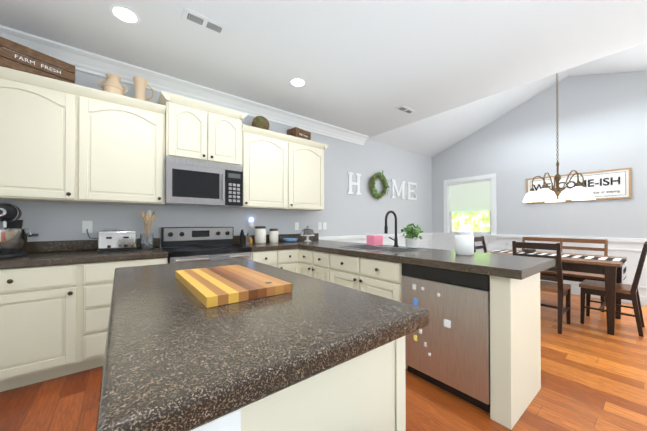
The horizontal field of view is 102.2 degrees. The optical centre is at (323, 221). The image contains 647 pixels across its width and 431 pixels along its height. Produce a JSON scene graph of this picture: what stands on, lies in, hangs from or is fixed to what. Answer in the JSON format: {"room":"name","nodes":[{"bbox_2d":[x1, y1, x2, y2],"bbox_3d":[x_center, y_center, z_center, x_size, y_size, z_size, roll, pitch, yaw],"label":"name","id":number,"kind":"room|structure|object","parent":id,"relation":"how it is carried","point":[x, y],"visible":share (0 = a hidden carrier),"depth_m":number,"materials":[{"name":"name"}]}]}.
{"room":"kitchen","nodes":[
{"label":"kitchen","id":0,"kind":"room"},
{"bbox_2d":[0,60,431,248],"bbox_3d":[-0.123,-0.236,4.231,7.080,2.890,0.100,0,-1,-38],"label":"wall","id":1,"kind":"structure","parent":0,"point":[343,213],"depth_m":4.29,"materials":[{"name":"paint"}]},
{"bbox_2d":[0,66,91,202],"bbox_3d":[-2.412,-0.661,2.162,0.712,0.970,0.348,0,-1,-38],"label":"upper cabinet","id":2,"kind":"object","parent":1,"relation":"attached to","point":[63,141],"depth_m":2.09,"materials":[{"name":"paint"}]},
{"bbox_2d":[0,37,74,83],"bbox_3d":[-2.370,-1.255,2.144,0.202,0.215,0.440,0,-1,30],"label":"crate","id":3,"kind":"object","parent":2,"relation":"on","point":[23,63],"visible":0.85,"depth_m":2.07,"materials":[{"name":"wood"}]},
{"bbox_2d":[82,221,91,232],"bbox_3d":[-2.258,0.051,2.495,0.072,0.116,0.008,0,-1,-38],"label":"electrical outlet plate","id":4,"kind":"object","parent":1,"relation":"attached to","point":[86,225],"visible":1,"depth_m":2.49,"materials":[{"name":"plastic"}]},
{"bbox_2d":[88,88,164,205],"bbox_3d":[-1.961,-0.659,2.513,0.712,0.970,0.348,0,-1,-38],"label":"upper cabinet","id":5,"kind":"object","parent":1,"relation":"attached to","point":[128,166],"depth_m":2.41,"materials":[{"name":"paint"}]},
{"bbox_2d":[98,73,127,95],"bbox_3d":[-1.994,-1.258,2.476,0.221,0.225,0.170,0,-1,-38],"label":"jug","id":6,"kind":"object","parent":5,"relation":"on","point":[111,84],"visible":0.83,"depth_m":2.43,"materials":[{"name":"ceramic"}]},
{"bbox_2d":[133,76,153,100],"bbox_3d":[-1.807,-1.279,2.622,0.180,0.270,0.124,0,-1,-38],"label":"pitcher","id":7,"kind":"object","parent":5,"relation":"on","point":[140,83],"visible":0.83,"depth_m":2.57,"materials":[{"name":"ceramic"}]},
{"bbox_2d":[0,25,368,144],"bbox_3d":[-0.933,-1.491,3.466,4.350,0.150,0.125,0,-1,-38],"label":"crown molding","id":8,"kind":"structure","parent":1,"relation":"attached to","point":[81,60],"depth_m":2.86,"materials":[{"name":"paint"}]},
{"bbox_2d":[160,92,243,165],"bbox_3d":[-1.364,-0.953,2.958,0.766,0.615,0.384,0,-1,-38],"label":"upper cabinet","id":9,"kind":"object","parent":1,"relation":"attached to","point":[193,129],"depth_m":2.77,"materials":[{"name":"paint"}]},
{"bbox_2d":[164,156,242,207],"bbox_3d":[-1.349,-0.409,2.934,0.766,0.458,0.432,0,-1,-38],"label":"microwave","id":10,"kind":"object","parent":9,"relation":"attached to","point":[189,182],"visible":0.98,"depth_m":2.77,"materials":[{"name":"metal"}]},
{"bbox_2d":[248,218,253,228],"bbox_3d":[-0.961,0.029,3.483,0.070,0.150,0.044,0,-1,-38],"label":"electrical outlet","id":11,"kind":"object","parent":1,"relation":"attached to","point":[250,224],"visible":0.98,"depth_m":3.47,"materials":[{"name":"plastic"}]},
{"bbox_2d":[232,125,295,209],"bbox_3d":[-0.796,-0.652,3.421,0.694,0.970,0.348,0,-1,-38],"label":"upper cabinet","id":12,"kind":"object","parent":1,"relation":"attached to","point":[269,168],"depth_m":3.29,"materials":[{"name":"paint"}]},
{"bbox_2d":[252,116,269,129],"bbox_3d":[-0.824,-1.256,3.414,0.223,0.237,0.235,0,-1,-38],"label":"ball","id":13,"kind":"object","parent":12,"relation":"on","point":[261,122],"visible":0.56,"depth_m":3.34,"materials":[{"name":"plant"}]},
{"bbox_2d":[295,222,298,229],"bbox_3d":[-0.404,0.072,3.939,0.072,0.116,0.009,0,-1,-38],"label":"electrical outlet plate","id":14,"kind":"object","parent":1,"relation":"attached to","point":[296,225],"visible":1,"depth_m":3.94,"materials":[{"name":"plastic"}]},
{"bbox_2d":[296,138,327,210],"bbox_3d":[-0.359,-0.649,3.762,0.694,0.970,0.348,0,-1,-38],"label":"upper cabinet","id":15,"kind":"object","parent":1,"relation":"attached to","point":[309,154],"depth_m":3.67,"materials":[{"name":"paint"}]},
{"bbox_2d":[287,127,310,139],"bbox_3d":[-0.353,-1.215,3.754,0.192,0.160,0.300,0,-1,40],"label":"crate","id":16,"kind":"object","parent":15,"relation":"on","point":[302,133],"visible":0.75,"depth_m":3.67,"materials":[{"name":"wood"}]},
{"bbox_2d":[318,222,321,229],"bbox_3d":[-0.057,0.074,4.210,0.072,0.116,0.009,0,-1,-38],"label":"electrical outlet plate","id":17,"kind":"object","parent":1,"relation":"attached to","point":[319,225],"visible":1,"depth_m":4.21,"materials":[{"name":"plastic"}]},
{"bbox_2d":[323,222,326,229],"bbox_3d":[0.022,0.075,4.271,0.072,0.116,0.009,0,-1,-38],"label":"electrical outlet plate","id":18,"kind":"object","parent":1,"relation":"attached to","point":[324,225],"visible":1,"depth_m":4.27,"materials":[{"name":"paint"}]},
{"bbox_2d":[318,232,433,247],"bbox_3d":[1.273,0.617,5.232,3.437,0.717,0.025,0,-1,-38],"label":"trim","id":19,"kind":"structure","parent":1,"relation":"attached to","point":[432,233],"depth_m":4.82,"materials":[{"name":"paint"}]},
{"bbox_2d":[369,170,388,199],"bbox_3d":[1.072,-0.696,5.008,0.583,0.588,0.120,0,-1,-38],"label":"wreath","id":20,"kind":"object","parent":1,"relation":"attached to","point":[373,189],"visible":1,"depth_m":4.98,"materials":[{"name":"plant"}]},
{"bbox_2d":[347,172,416,199],"bbox_3d":[1.251,-0.673,5.221,2.100,0.380,0.030,0,-1,-38],"label":"letters","id":21,"kind":"object","parent":1,"relation":"attached to","point":[357,184],"visible":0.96,"depth_m":5.35,"materials":[{"name":"paint"}]},
{"bbox_2d":[0,290,646,430],"bbox_3d":[1.414,1.244,2.248,7.080,0.100,5.100,0,-1,-38],"label":"floor","id":22,"kind":"structure","parent":0,"point":[593,375],"depth_m":1.80,"materials":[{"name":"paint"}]},
{"bbox_2d":[0,263,83,391],"bbox_3d":[-2.334,0.760,2.033,0.691,0.866,0.628,0,-1,-38],"label":"base cabinet","id":23,"kind":"object","parent":22,"relation":"on","point":[54,319],"depth_m":1.88,"materials":[{"name":"paint"}]},
{"bbox_2d":[0,238,167,268],"bbox_3d":[-2.101,0.250,2.215,1.280,0.152,0.637,0,-1,-38],"label":"countertop","id":24,"kind":"structure","parent":23,"relation":"on","point":[49,253],"depth_m":2.23,"materials":[{"name":"stone"}]},
{"bbox_2d":[0,203,37,258],"bbox_3d":[-2.457,0.065,2.008,0.308,0.412,0.367,0,-1,-38],"label":"stand mixer","id":25,"kind":"object","parent":24,"relation":"on","point":[14,235],"visible":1,"depth_m":1.96,"materials":[{"name":"metal"}]},
{"bbox_2d":[97,230,136,249],"bbox_3d":[-1.929,0.171,2.446,0.280,0.172,0.210,0,-1,-38],"label":"toaster","id":26,"kind":"object","parent":24,"relation":"on","point":[117,241],"visible":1,"depth_m":2.36,"materials":[{"name":"metal"}]},
{"bbox_2d":[140,210,154,249],"bbox_3d":[-1.764,0.079,2.618,0.127,0.394,0.122,0,-1,-38],"label":"utensil crock","id":27,"kind":"object","parent":24,"relation":"on","point":[146,239],"visible":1,"depth_m":2.59,"materials":[{"name":"glass"}]},
{"bbox_2d":[80,258,167,371],"bbox_3d":[-1.862,0.762,2.402,0.663,0.866,0.628,0,-1,-38],"label":"base cabinet","id":28,"kind":"object","parent":22,"relation":"on","point":[99,276],"depth_m":2.07,"materials":[{"name":"paint"}]},
{"bbox_2d":[161,227,250,263],"bbox_3d":[-1.265,0.631,2.818,0.770,1.135,0.694,0,-1,-38],"label":"range","id":29,"kind":"object","parent":22,"relation":"on","point":[175,241],"visible":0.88,"depth_m":2.83,"materials":[{"name":"metal"}]},
{"bbox_2d":[250,249,297,272],"bbox_3d":[-0.717,0.769,3.262,0.620,0.866,0.679,0,-1,-38],"label":"base cabinet","id":30,"kind":"object","parent":22,"relation":"on","point":[287,259],"depth_m":3.06,"materials":[{"name":"paint"}]},
{"bbox_2d":[233,211,555,279],"bbox_3d":[0.259,0.173,2.622,1.372,0.587,2.897,0,-1,-38],"label":"countertop","id":31,"kind":"structure","parent":30,"relation":"on","point":[511,266],"depth_m":2.11,"materials":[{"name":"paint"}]},
{"bbox_2d":[240,229,243,243],"bbox_3d":[-1.024,0.191,3.285,0.056,0.180,0.055,0,-1,-38],"label":"pepper mill","id":32,"kind":"object","parent":31,"relation":"on","point":[242,237],"visible":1,"depth_m":3.27,"materials":[{"name":"wood"}]},
{"bbox_2d":[246,231,249,243],"bbox_3d":[-0.932,0.201,3.217,0.044,0.160,0.044,0,-1,-38],"label":"soap bottle","id":33,"kind":"object","parent":31,"relation":"on","point":[247,238],"visible":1,"depth_m":3.20,"materials":[{"name":"glass"}]},
{"bbox_2d":[255,226,265,242],"bbox_3d":[-0.824,0.171,3.403,0.146,0.222,0.146,0,-1,-38],"label":"canister","id":34,"kind":"object","parent":31,"relation":"on","point":[260,234],"visible":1,"depth_m":3.34,"materials":[{"name":"ceramic"}]},
{"bbox_2d":[269,228,277,242],"bbox_3d":[-0.672,0.190,3.534,0.120,0.187,0.120,0,-1,-38],"label":"canister","id":35,"kind":"object","parent":31,"relation":"on","point":[273,235],"visible":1,"depth_m":3.48,"materials":[{"name":"ceramic"}]},
{"bbox_2d":[283,238,297,241],"bbox_3d":[-0.469,0.262,3.679,0.210,0.045,0.210,0,-1,-38],"label":"dish","id":36,"kind":"object","parent":31,"relation":"on","point":[290,239],"visible":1,"depth_m":3.61,"materials":[{"name":"ceramic"}]},
{"bbox_2d":[300,226,314,240],"bbox_3d":[-0.230,0.172,3.764,0.210,0.225,0.210,0,-1,-38],"label":"cake stand","id":37,"kind":"object","parent":31,"relation":"on","point":[307,232],"visible":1,"depth_m":3.70,"materials":[{"name":"glass"}]},
{"bbox_2d":[367,235,382,244],"bbox_3d":[0.614,0.223,3.128,0.160,0.115,0.120,0,-1,-38],"label":"box","id":38,"kind":"object","parent":31,"relation":"on","point":[374,239],"visible":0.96,"depth_m":3.08,"materials":[{"name":"paint"}]},
{"bbox_2d":[401,223,422,247],"bbox_3d":[0.927,0.148,2.727,0.244,0.258,0.230,0,-1,-38],"label":"potted plant","id":39,"kind":"object","parent":31,"relation":"on","point":[412,242],"visible":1,"depth_m":2.70,"materials":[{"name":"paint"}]},
{"bbox_2d":[455,228,473,254],"bbox_3d":[1.167,0.163,2.166,0.140,0.220,0.140,0,-1,-38],"label":"canister","id":40,"kind":"object","parent":31,"relation":"on","point":[464,241],"visible":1,"depth_m":2.11,"materials":[{"name":"ceramic"}]},
{"bbox_2d":[191,336,405,430],"bbox_3d":[-0.436,0.753,1.150,0.750,0.866,1.424,0,-1,-38],"label":"kitchen island","id":41,"kind":"object","parent":22,"relation":"on","point":[365,391],"visible":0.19,"depth_m":0.64,"materials":[{"name":"paint"}]},
{"bbox_2d":[96,258,428,430],"bbox_3d":[-0.446,0.292,1.151,0.764,0.052,1.525,0,-1,-38],"label":"island countertop","id":42,"kind":"structure","parent":41,"relation":"on","point":[179,356],"depth_m":0.58,"materials":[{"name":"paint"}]},
{"bbox_2d":[175,265,291,307],"bbox_3d":[-0.410,0.248,1.107,0.300,0.033,0.570,0,-1,-38],"label":"cutting board","id":43,"kind":"object","parent":42,"relation":"on","point":[208,287],"visible":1,"depth_m":0.97,"materials":[{"name":"wood"}]},
{"bbox_2d":[298,249,369,292],"bbox_3d":[0.100,0.768,3.174,0.678,0.866,0.610,0,-1,-38],"label":"base cabinet","id":44,"kind":"object","parent":22,"relation":"on","point":[353,272],"depth_m":2.66,"materials":[{"name":"paint"}]},
{"bbox_2d":[402,263,489,412],"bbox_3d":[1.037,0.760,1.993,0.602,0.865,0.612,0,-1,-38],"label":"dishwasher","id":45,"kind":"object","parent":22,"relation":"on","point":[447,348],"visible":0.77,"depth_m":1.74,"materials":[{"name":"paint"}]},
{"bbox_2d":[474,236,486,252],"bbox_3d":[2.602,0.722,3.964,0.441,0.974,0.520,0,-1,-38],"label":"chair","id":46,"kind":"object","parent":22,"relation":"on","point":[481,238],"visible":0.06,"depth_m":4.17,"materials":[{"name":"paint"}]},
{"bbox_2d":[512,241,570,333],"bbox_3d":[2.563,0.715,3.071,0.520,0.974,0.441,0,-1,-38],"label":"chair","id":47,"kind":"object","parent":22,"relation":"on","point":[561,288],"visible":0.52,"depth_m":2.88,"materials":[{"name":"paint"}]},
{"bbox_2d":[487,249,626,334],"bbox_3d":[3.002,0.824,3.451,0.902,0.760,1.282,0,-1,-38],"label":"dining table","id":48,"kind":"object","parent":22,"relation":"on","point":[611,271],"visible":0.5,"depth_m":2.85,"materials":[{"name":"paint"}]},
{"bbox_2d":[491,250,625,279],"bbox_3d":[3.002,0.541,3.453,0.320,0.205,1.298,0,-1,-38],"label":"table runner","id":49,"kind":"object","parent":48,"relation":"on","point":[596,258],"visible":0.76,"depth_m":3.17,"materials":[{"name":"fabric"}]},
{"bbox_2d":[521,249,535,252],"bbox_3d":[2.861,0.414,3.635,0.170,0.050,0.170,0,-1,-38],"label":"bowl","id":50,"kind":"object","parent":49,"relation":"on","point":[529,250],"visible":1,"depth_m":3.60,"materials":[{"name":"paint"}]},
{"bbox_2d":[522,237,607,311],"bbox_3d":[3.588,0.735,3.990,0.487,0.949,1.030,0,-1,-38],"label":"bench","id":51,"kind":"object","parent":22,"relation":"on","point":[575,276],"visible":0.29,"depth_m":3.82,"materials":[{"name":"paint"}]},
{"bbox_2d":[579,242,646,336],"bbox_3d":[3.346,0.715,3.010,0.441,0.974,0.520,0,-1,-38],"label":"chair","id":52,"kind":"object","parent":22,"relation":"on","point":[589,288],"visible":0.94,"depth_m":2.95,"materials":[{"name":"paint"}]},
{"bbox_2d":[0,0,646,157],"bbox_3d":[1.414,-2.053,2.273,7.080,1.026,5.100,0,-1,-38],"label":"ceiling","id":53,"kind":"structure","parent":0,"point":[366,67],"depth_m":2.39,"materials":[{"name":"paint"}]},
{"bbox_2d":[109,4,139,24],"bbox_3d":[-1.513,-1.575,1.991,0.190,0.006,0.190,0,-1,-38],"label":"recessed light","id":54,"kind":"object","parent":53,"relation":"in","point":[124,14],"visible":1,"depth_m":1.98,"materials":[{"name":"plastic"}]},
{"bbox_2d":[181,8,226,35],"bbox_3d":[-0.941,-1.574,2.070,0.310,0.007,0.130,0,-1,-38],"label":"ceiling vent","id":55,"kind":"object","parent":53,"relation":"in","point":[199,20],"visible":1,"depth_m":2.06,"materials":[{"name":"metal"}]},
{"bbox_2d":[289,78,305,86],"bbox_3d":[-0.291,-1.568,2.944,0.190,0.006,0.190,0,-1,-38],"label":"recessed light","id":56,"kind":"object","parent":53,"relation":"in","point":[298,82],"visible":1,"depth_m":2.94,"materials":[{"name":"plastic"}]},
{"bbox_2d":[395,105,415,114],"bbox_3d":[1.152,-1.561,3.663,0.310,0.007,0.130,0,-1,-38],"label":"ceiling vent","id":57,"kind":"object","parent":53,"relation":"in","point":[405,110],"visible":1,"depth_m":3.66,"materials":[{"name":"metal"}]},
{"bbox_2d":[523,73,595,201],"bbox_3d":[3.070,-1.347,3.463,0.738,2.142,0.715,0,-1,-38],"label":"chandelier","id":58,"kind":"object","parent":53,"relation":"hanging from","point":[578,192],"visible":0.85,"depth_m":3.37,"materials":[{"name":"glass"}]},
{"bbox_2d":[432,71,646,296],"bbox_3d":[4.167,-0.619,4.408,0.100,3.660,4.900,0,-1,-38],"label":"wall","id":59,"kind":"structure","parent":0,"point":[602,121],"depth_m":4.40,"materials":[{"name":"paint"}]},
{"bbox_2d":[442,173,496,238],"bbox_3d":[3.156,-0.300,5.665,0.145,1.320,1.110,0,-1,-38],"label":"window","id":60,"kind":"structure","parent":59,"relation":"in","point":[469,203],"depth_m":5.63,"materials":[{"name":"glass"}]},
{"bbox_2d":[449,240,489,251],"bbox_3d":[3.130,0.700,5.637,0.009,0.557,0.827,0,-1,-38],"label":"trim","id":61,"kind":"structure","parent":59,"relation":"attached to","point":[449,240],"depth_m":5.48,"materials":[{"name":"paint"}]},
{"bbox_2d":[496,234,646,288],"bbox_3d":[4.537,0.606,3.819,0.025,0.717,3.527,0,-1,-38],"label":"trim","id":62,"kind":"structure","parent":59,"relation":"attached to","point":[638,240],"depth_m":4.10,"materials":[{"name":"paint"}]},
{"bbox_2d":[526,167,630,202],"bbox_3d":[4.141,-0.565,4.330,0.032,0.450,1.250,0,-1,-38],"label":"welcome sign","id":63,"kind":"object","parent":59,"relation":"attached to","point":[609,184],"visible":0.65,"depth_m":4.09,"materials":[{"name":"paint"}]},
{"bbox_2d":[571,286,646,305],"bbox_3d":[4.121,1.145,4.358,0.016,0.130,4.900,0,-1,-38],"label":"baseboard","id":64,"kind":"structure","parent":59,"relation":"attached to","point":[577,291],"depth_m":4.09,"materials":[{"name":"paint"}]}
]}

